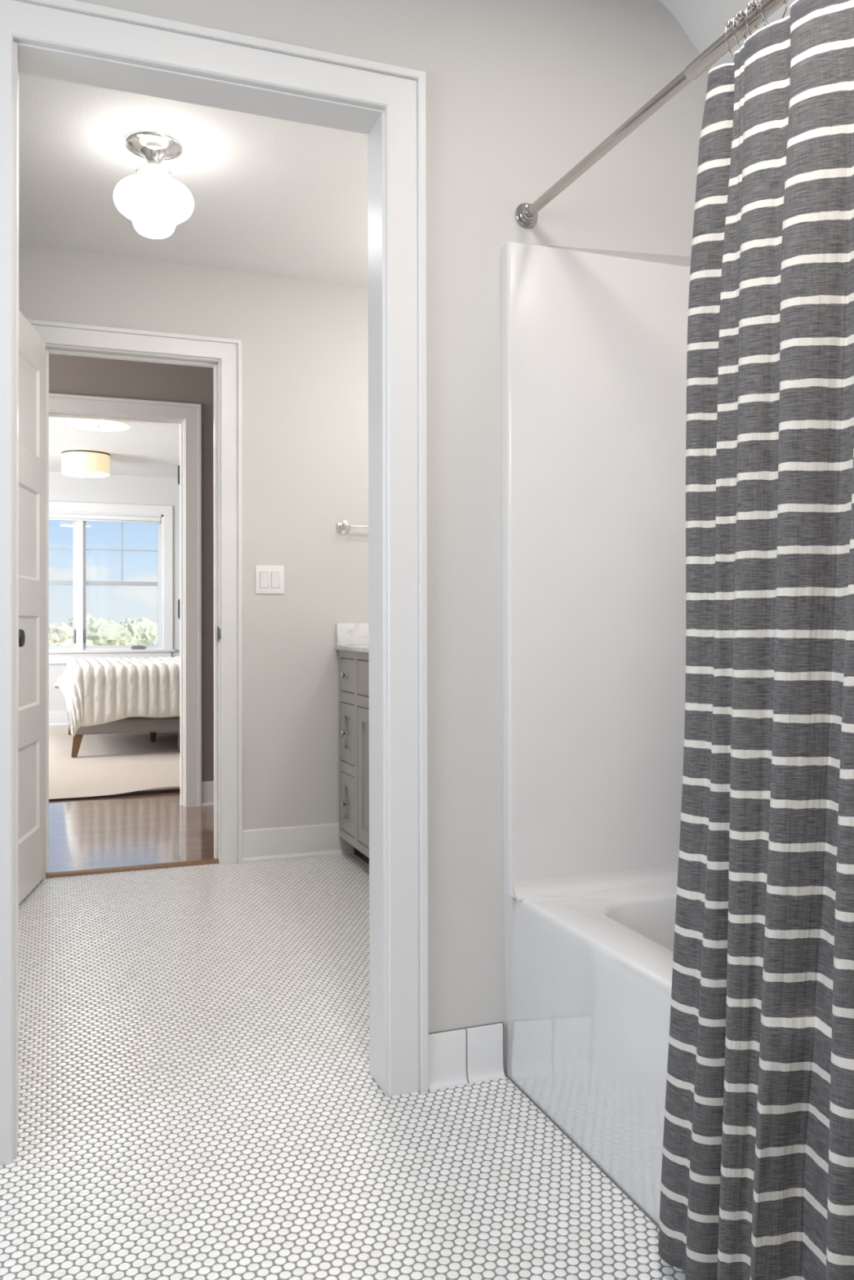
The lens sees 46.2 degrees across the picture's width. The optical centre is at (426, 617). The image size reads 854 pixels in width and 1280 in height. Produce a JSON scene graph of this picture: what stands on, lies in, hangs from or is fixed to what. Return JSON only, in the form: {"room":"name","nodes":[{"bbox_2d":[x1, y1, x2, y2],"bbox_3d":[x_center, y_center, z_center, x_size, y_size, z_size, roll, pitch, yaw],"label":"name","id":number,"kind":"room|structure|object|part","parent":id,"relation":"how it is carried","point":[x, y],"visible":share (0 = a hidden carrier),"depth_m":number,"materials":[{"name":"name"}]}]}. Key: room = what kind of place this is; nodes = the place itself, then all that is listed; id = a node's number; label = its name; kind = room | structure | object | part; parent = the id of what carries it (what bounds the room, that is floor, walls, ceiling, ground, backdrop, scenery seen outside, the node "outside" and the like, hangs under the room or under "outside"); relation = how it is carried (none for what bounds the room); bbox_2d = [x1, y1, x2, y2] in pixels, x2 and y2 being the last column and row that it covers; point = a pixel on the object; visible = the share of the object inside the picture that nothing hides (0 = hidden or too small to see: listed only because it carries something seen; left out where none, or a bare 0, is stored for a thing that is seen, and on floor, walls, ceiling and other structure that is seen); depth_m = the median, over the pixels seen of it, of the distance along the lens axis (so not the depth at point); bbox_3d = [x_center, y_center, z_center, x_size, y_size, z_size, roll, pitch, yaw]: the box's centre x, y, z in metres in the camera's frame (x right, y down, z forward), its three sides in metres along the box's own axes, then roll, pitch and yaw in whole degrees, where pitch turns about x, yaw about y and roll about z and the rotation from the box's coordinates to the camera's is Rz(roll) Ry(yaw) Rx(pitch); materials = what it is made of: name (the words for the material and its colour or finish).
{"room":"bathroom","nodes":[
{"label":"bathroom","id":0,"kind":"room"},
{"bbox_2d":[48,416,179,478],"bbox_3d":[-2.085,-1.492,7.572,6.100,0.180,4.695,0,0,-21],"label":"ceiling","id":1,"kind":"structure","parent":0,"point":[142,449],"depth_m":8.15,"materials":[{"name":"white paint"}]},
{"bbox_2d":[61,449,110,477],"bbox_3d":[-2.905,-1.301,8.521,0.392,0.186,0.392,0,0,-21],"label":"drum light","id":2,"kind":"object","parent":1,"relation":"attached to","point":[74,463],"visible":1,"depth_m":8.37,"materials":[{"name":"white fabric"}]},
{"bbox_2d":[62,471,109,477],"bbox_3d":[-2.905,-1.224,8.521,0.384,0.008,0.384,0,0,-21],"label":"diffuser","id":3,"kind":"object","parent":2,"relation":"attached to","point":[73,473],"depth_m":8.50,"materials":[{"name":"white"}]},
{"bbox_2d":[66,417,129,431],"bbox_3d":[-2.113,-1.317,6.437,0.392,0.186,0.392,0,0,-21],"label":"drum light","id":4,"kind":"object","parent":1,"relation":"attached to","point":[82,424],"visible":0.4,"depth_m":6.42,"materials":[{"name":"white fabric"}]},
{"bbox_2d":[48,471,179,711],"bbox_3d":[-2.931,-0.255,9.833,6.100,2.620,0.150,0,0,-21],"label":"wall","id":5,"kind":"structure","parent":0,"point":[112,489],"depth_m":9.74,"materials":[{"name":"paint"}]},
{"bbox_2d":[48,711,69,725],"bbox_3d":[-2.898,0.958,9.744,5.800,0.128,0.023,0,0,-21],"label":"baseboard","id":6,"kind":"structure","parent":5,"relation":"attached to","point":[55,718],"depth_m":9.51,"materials":[{"name":"white wood"}]},
{"bbox_2d":[48,501,174,663],"bbox_3d":[-3.351,-0.333,9.642,1.780,1.545,0.175,0,0,-21],"label":"window","id":7,"kind":"structure","parent":5,"relation":"in","point":[57,654],"depth_m":9.72,"materials":[{"name":"white wood"}]},
{"bbox_3d":[-3.734,-0.350,9.534,0.736,1.290,0.040,0,0,-21],"label":"sash","id":8,"kind":"part","parent":7,"relation":"part of","materials":[{"name":"clear glass"}]},
{"bbox_2d":[48,513,160,523],"bbox_3d":[-3.345,-0.963,9.627,1.526,0.062,0.056,0,0,-21],"label":"roller blind","id":9,"kind":"object","parent":7,"relation":"attached to","point":[64,517],"visible":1,"depth_m":9.69,"materials":[{"name":"white fabric"}]},
{"bbox_3d":[-3.345,-0.941,9.626,1.510,0.018,0.018,0,0,-21],"label":"rail","id":10,"kind":"part","parent":9,"relation":"part of","materials":[{"name":"white plastic"}]},
{"bbox_3d":[-3.337,0.324,9.605,1.780,0.024,0.105,0,0,-21],"label":"sill","id":11,"kind":"part","parent":7,"relation":"part of","materials":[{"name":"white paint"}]},
{"bbox_3d":[-2.987,-0.350,9.813,0.730,1.290,0.040,0,0,-21],"label":"sash","id":12,"kind":"part","parent":7,"relation":"part of","materials":[{"name":"clear glass"}]},
{"bbox_3d":[-2.837,0.288,9.825,0.130,0.030,0.028,0,0,-21],"label":"crank handle","id":13,"kind":"part","parent":7,"relation":"part of","materials":[{"name":"grey metal"}]},
{"bbox_2d":[48,353,213,781],"bbox_3d":[-1.240,-0.264,5.312,5.800,2.570,0.115,0,0,-21],"label":"wall","id":14,"kind":"structure","parent":0,"point":[68,374],"depth_m":5.25,"materials":[{"name":"beige paint"}]},
{"bbox_2d":[48,392,201,807],"bbox_3d":[-1.642,-0.066,5.151,0.931,2.110,0.143,0,0,-21],"label":"door frame","id":15,"kind":"structure","parent":14,"relation":"attached to","point":[191,413],"depth_m":5.24,"materials":[{"name":"white wood"}]},
{"bbox_2d":[201,780,213,806],"bbox_3d":[-0.074,0.924,5.665,2.368,0.128,0.023,0,0,-21],"label":"baseboard","id":16,"kind":"structure","parent":14,"relation":"attached to","point":[207,787],"depth_m":5.26,"materials":[{"name":"white wood"}]},
{"bbox_2d":[18,73,368,286],"bbox_3d":[-0.658,-1.510,3.045,2.800,0.180,2.020,0,0,-21],"label":"ceiling","id":17,"kind":"structure","parent":0,"point":[275,197],"depth_m":3.27,"materials":[{"name":"white paint"}]},
{"bbox_2d":[113,129,194,239],"bbox_3d":[-0.818,-1.282,2.999,0.233,0.275,0.233,0,0,-21],"label":"ceiling light","id":18,"kind":"object","parent":17,"relation":"attached to","point":[155,202],"visible":1,"depth_m":2.95,"materials":[{"name":"white glass"}]},
{"bbox_3d":[-0.818,-1.371,3.000,0.088,0.054,0.088,0,0,-21],"label":"stem","id":19,"kind":"part","parent":18,"relation":"part of","materials":[{"name":"silver metal"}]},
{"bbox_3d":[-0.818,-1.233,2.999,0.233,0.178,0.233,0,0,-21],"label":"globe","id":20,"kind":"part","parent":18,"relation":"part of","materials":[{"name":"white glass"}]},
{"bbox_2d":[18,244,368,830],"bbox_3d":[-0.983,-0.273,4.054,5.400,2.570,0.115,0,0,-21],"label":"wall","id":21,"kind":"structure","parent":0,"point":[304,342],"depth_m":4.14,"materials":[{"name":"grey paint"}]},
{"bbox_2d":[18,310,45,904],"bbox_3d":[-1.385,-0.038,3.473,0.100,2.028,0.652,0,0,-8],"label":"door","id":22,"kind":"structure","parent":21,"relation":"in","point":[32,347],"depth_m":3.59,"materials":[{"name":"white paint"}]},
{"bbox_3d":[-1.330,0.066,3.214,0.065,0.060,0.060,0,0,-8],"label":"knob","id":23,"kind":"part","parent":22,"relation":"part of","materials":[{"name":"black metal"}]},
{"bbox_3d":[-1.415,-0.755,3.474,0.027,0.325,0.462,0,0,-8],"label":"panel","id":24,"kind":"part","parent":22,"relation":"part of","materials":[{"name":"white paint"}]},
{"bbox_3d":[-1.414,-0.300,3.471,0.027,0.325,0.462,0,0,-8],"label":"panel","id":25,"kind":"part","parent":22,"relation":"part of","materials":[{"name":"white paint"}]},
{"bbox_3d":[-1.413,0.155,3.468,0.027,0.325,0.462,0,0,-8],"label":"panel","id":26,"kind":"part","parent":22,"relation":"part of","materials":[{"name":"white paint"}]},
{"bbox_3d":[-1.412,0.610,3.465,0.027,0.325,0.462,0,0,-8],"label":"panel","id":27,"kind":"part","parent":22,"relation":"part of","materials":[{"name":"white paint"}]},
{"bbox_2d":[45,858,219,878],"bbox_3d":[-1.152,0.995,3.942,0.727,0.033,0.026,0,0,-21],"label":"threshold","id":28,"kind":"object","parent":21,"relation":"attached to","point":[64,873],"depth_m":3.93,"materials":[{"name":"brown wood"}]},
{"bbox_2d":[26,318,242,879],"bbox_3d":[-1.163,-0.068,3.973,0.835,2.121,0.137,0,0,-21],"label":"door frame","id":29,"kind":"structure","parent":21,"relation":"attached to","point":[228,351],"depth_m":4.04,"materials":[{"name":"white wood"}]},
{"bbox_3d":[-0.844,0.066,4.055,0.004,0.062,0.044,0,0,-21],"label":"strike plate","id":30,"kind":"part","parent":29,"relation":"part of","materials":[{"name":"grey metal"}]},
{"bbox_2d":[255,564,284,594],"bbox_3d":[-0.645,-0.156,4.112,0.120,0.117,0.012,0,0,-21],"label":"light switch","id":31,"kind":"object","parent":21,"relation":"attached to","point":[269,580],"visible":1,"depth_m":4.11,"materials":[{"name":"white plastic"}]},
{"bbox_2d":[242,822,354,862],"bbox_3d":[-0.291,0.928,4.230,0.980,0.128,0.023,0,0,-21],"label":"baseboard","id":32,"kind":"structure","parent":21,"relation":"attached to","point":[313,840],"depth_m":4.13,"materials":[{"name":"white wood"}]},
{"bbox_2d":[336,520,368,534],"bbox_3d":[-0.126,-0.383,4.279,0.522,0.062,0.066,0,0,-21],"label":"towel bar","id":33,"kind":"object","parent":21,"relation":"attached to","point":[343,526],"visible":0.48,"depth_m":4.21,"materials":[{"name":"silver metal"}]},
{"bbox_3d":[-0.342,-0.383,4.198,0.062,0.062,0.066,0,0,-21],"label":"post","id":34,"kind":"part","parent":33,"relation":"part of","materials":[{"name":"silver metal"}]},
{"bbox_2d":[0,724,685,1279],"bbox_3d":[-0.870,1.013,4.322,6.100,0.062,11.800,0,0,-21],"label":"floor","id":35,"kind":"structure","parent":0,"point":[199,1097],"depth_m":1.97,"materials":[{"name":"white tile"}]},
{"bbox_2d":[48,726,180,800],"bbox_3d":[-2.139,0.989,7.573,5.100,0.031,4.121,0,0,-21],"label":"area rug","id":36,"kind":"object","parent":35,"relation":"on","point":[118,764],"visible":0.27,"depth_m":6.75,"materials":[{"name":"beige carpet"}]},
{"bbox_2d":[66,708,179,757],"bbox_3d":[-1.774,0.485,8.237,2.212,1.026,1.640,0,0,-21],"label":"bed","id":37,"kind":"object","parent":36,"relation":"on","point":[153,726],"visible":0.1,"depth_m":7.23,"materials":[{"name":"grey fabric"}]},
{"bbox_3d":[-2.496,0.912,7.143,0.080,0.160,0.071,0,0,-21],"label":"leg","id":38,"kind":"part","parent":37,"relation":"part of","materials":[{"name":"brown wood"}]},
{"bbox_2d":[53,656,179,736],"bbox_3d":[-1.888,0.585,8.211,2.205,0.509,1.912,0,0,-21],"label":"throw blanket","id":39,"kind":"object","parent":37,"relation":"on","point":[97,691],"visible":0.48,"depth_m":7.13,"materials":[{"name":"white fabric"}]},
{"bbox_3d":[-1.811,0.785,8.221,2.132,0.108,1.640,0,0,-21],"label":"frame","id":40,"kind":"part","parent":37,"relation":"part of","materials":[{"name":"grey fabric"}]},
{"bbox_3d":[-2.208,0.918,8.072,0.065,0.160,0.065,0,0,-21],"label":"leg","id":41,"kind":"part","parent":37,"relation":"part of","materials":[{"name":"brown wood"}]},
{"bbox_2d":[338,650,368,864],"bbox_3d":[0.124,0.559,3.643,0.594,0.856,1.386,0,0,-21],"label":"vanity cabinet","id":42,"kind":"object","parent":35,"relation":"on","point":[353,666],"visible":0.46,"depth_m":3.99,"materials":[{"name":"grey paint"}]},
{"bbox_3d":[-0.338,0.235,4.074,0.030,0.030,0.030,0,0,-21],"label":"knob","id":43,"kind":"part","parent":42,"relation":"part of","materials":[{"name":"silver metal"}]},
{"bbox_3d":[-0.337,0.471,4.073,0.030,0.030,0.030,0,0,-21],"label":"knob","id":44,"kind":"part","parent":42,"relation":"part of","materials":[{"name":"silver metal"}]},
{"bbox_3d":[-0.337,0.758,4.071,0.030,0.030,0.030,0,0,-21],"label":"knob","id":45,"kind":"part","parent":42,"relation":"part of","materials":[{"name":"silver metal"}]},
{"bbox_3d":[-0.314,0.758,4.079,0.018,0.238,0.197,0,0,-21],"label":"drawer","id":46,"kind":"part","parent":42,"relation":"part of","materials":[{"name":"grey paint"}]},
{"bbox_3d":[-0.315,0.471,4.081,0.018,0.239,0.197,0,0,-21],"label":"drawer","id":47,"kind":"part","parent":42,"relation":"part of","materials":[{"name":"grey paint"}]},
{"bbox_3d":[-0.315,0.235,4.083,0.018,0.133,0.197,0,0,-21],"label":"drawer","id":48,"kind":"part","parent":42,"relation":"part of","materials":[{"name":"grey paint"}]},
{"bbox_2d":[334,623,368,653],"bbox_3d":[0.132,0.075,3.652,0.583,0.112,1.413,0,0,-21],"label":"countertop","id":49,"kind":"structure","parent":42,"relation":"on","point":[349,637],"depth_m":4.21,"materials":[{"name":"white stone"}]},
{"bbox_3d":[-0.137,0.231,3.607,0.018,0.133,0.729,0,0,-21],"label":"drawer","id":50,"kind":"part","parent":42,"relation":"part of","materials":[{"name":"grey paint"}]},
{"bbox_3d":[-0.201,0.612,3.777,0.018,0.526,0.360,0,0,-21],"label":"cabinet door","id":51,"kind":"part","parent":42,"relation":"part of","materials":[{"name":"grey paint"}]},
{"bbox_2d":[501,241,690,1227],"bbox_3d":[0.816,0.054,1.532,0.794,1.836,1.620,0,0,-21],"label":"bathtub","id":52,"kind":"object","parent":35,"relation":"on","point":[594,341],"visible":0.48,"depth_m":2.17,"materials":[{"name":"white plastic"}]},
{"bbox_2d":[505,881,677,1224],"bbox_3d":[0.805,0.777,1.554,0.782,0.389,1.558,0,0,-21],"label":"tub basin","id":53,"kind":"object","parent":52,"relation":"in","point":[588,965],"depth_m":1.85,"materials":[{"name":"white ceramic"}]},
{"bbox_2d":[75,0,710,1071],"bbox_3d":[-0.471,-0.288,1.973,3.200,2.570,0.102,0,0,-21],"label":"wall","id":54,"kind":"structure","parent":0,"point":[519,92],"depth_m":2.14,"materials":[{"name":"grey paint"}]},
{"bbox_2d":[0,0,428,1165],"bbox_3d":[-0.435,-0.078,1.985,0.877,2.111,0.146,0,0,-21],"label":"door frame","id":55,"kind":"structure","parent":54,"relation":"attached to","point":[73,25],"depth_m":2.05,"materials":[{"name":"white wood"}]},
{"bbox_2d":[428,1021,506,1091],"bbox_3d":[0.082,0.922,2.105,0.172,0.110,0.021,0,0,-21],"label":"baseboard","id":56,"kind":"structure","parent":54,"relation":"attached to","point":[446,1051],"depth_m":2.10,"materials":[{"name":"white tile"}]},
{"bbox_2d":[515,0,788,227],"bbox_3d":[0.495,-0.881,1.430,0.052,0.052,1.600,0,0,-21],"label":"shower curtain rod","id":57,"kind":"object","parent":54,"relation":"attached to","point":[526,214],"visible":1,"depth_m":1.70,"materials":[{"name":"silver metal"}]},
{"bbox_2d":[724,18,746,62],"bbox_3d":[0.466,-0.861,1.509,0.043,0.082,0.008,0,0,-26],"label":"hook","id":58,"kind":"object","parent":57,"relation":"hanging from","point":[729,23],"visible":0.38,"depth_m":1.50,"materials":[{"name":"silver metal"}]},
{"bbox_2d":[732,10,757,48],"bbox_3d":[0.473,-0.861,1.488,0.043,0.082,0.008,0,0,-16],"label":"hook","id":59,"kind":"object","parent":57,"relation":"hanging from","point":[740,14],"visible":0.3,"depth_m":1.48,"materials":[{"name":"silver metal"}]},
{"bbox_2d":[745,0,766,35],"bbox_3d":[0.482,-0.861,1.466,0.043,0.082,0.008,0,0,-31],"label":"hook","id":60,"kind":"object","parent":57,"relation":"hanging from","point":[752,3],"visible":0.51,"depth_m":1.46,"materials":[{"name":"silver metal"}]},
{"bbox_2d":[658,0,853,1279],"bbox_3d":[0.494,0.051,1.240,0.160,1.781,0.647,0,0,-21],"label":"shower curtain","id":61,"kind":"object","parent":57,"relation":"hanging from","point":[757,1167],"visible":1,"depth_m":1.33,"materials":[{"name":"grey fabric"}]},
{"bbox_2d":[759,0,786,25],"bbox_3d":[0.495,-0.862,1.430,0.043,0.082,0.008,0,0,-8],"label":"hook","id":62,"kind":"object","parent":57,"relation":"hanging from","point":[762,13],"visible":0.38,"depth_m":1.43,"materials":[{"name":"silver metal"}]},
{"bbox_2d":[657,0,795,69],"bbox_3d":[0.158,-1.252,0.292,3.200,0.767,3.500,0,0,-21],"label":"ceiling","id":63,"kind":"structure","parent":0,"point":[704,22],"depth_m":2.27,"materials":[{"name":"white paint"}]},
{"label":"outside","id":64,"kind":"structure","parent":0,"visible":0},
{"bbox_3d":[-22.147,5.327,116.287,280.000,0.100,210.500,0,0,-21],"label":"ground","id":65,"kind":"structure","parent":64,"visible":0},
{"bbox_2d":[48,622,72,644],"bbox_3d":[-13.141,2.450,35.636,2.625,4.575,2.316,0,0,-21],"label":"tree","id":66,"kind":"object","parent":65,"relation":"on","point":[59,632],"visible":0.05,"depth_m":34.87,"materials":[{"name":"green plant"}]},
{"bbox_2d":[48,637,94,645],"bbox_3d":[-9.252,2.579,26.347,2.333,4.179,2.248,0,0,-21],"label":"tree","id":67,"kind":"object","parent":65,"relation":"on","point":[66,642],"visible":0.02,"depth_m":25.97,"materials":[{"name":"green plant"}]},
{"bbox_2d":[66,613,95,625],"bbox_3d":[-19.028,2.307,57.028,3.231,5.167,2.924,0,0,-21],"label":"tree","id":68,"kind":"object","parent":65,"relation":"on","point":[88,616],"visible":0.02,"depth_m":56.38,"materials":[{"name":"green plant"}]},
{"bbox_2d":[71,617,134,645],"bbox_3d":[-10.216,2.344,31.869,2.498,4.724,2.220,0,0,-40],"label":"tree","id":69,"kind":"object","parent":65,"relation":"on","point":[100,631],"visible":0.16,"depth_m":31.03,"materials":[{"name":"green plant"}]},
{"bbox_2d":[120,617,138,627],"bbox_3d":[-15.207,2.395,50.849,3.102,4.892,2.854,0,0,-21],"label":"tree","id":70,"kind":"object","parent":65,"relation":"on","point":[127,620],"visible":0.02,"depth_m":50.66,"materials":[{"name":"green plant"}]},
{"bbox_2d":[124,617,157,644],"bbox_3d":[-10.132,2.358,37.672,2.881,4.771,2.109,0,-1,-43],"label":"tree","id":71,"kind":"object","parent":65,"relation":"on","point":[142,629],"visible":0.22,"depth_m":36.69,"materials":[{"name":"green plant"}]},
{"bbox_2d":[142,635,157,644],"bbox_3d":[-7.531,2.582,28.038,1.983,4.185,1.755,0,0,10],"label":"tree","id":72,"kind":"object","parent":65,"relation":"on","point":[153,641],"visible":0.03,"depth_m":27.47,"materials":[{"name":"green plant"}]}
]}

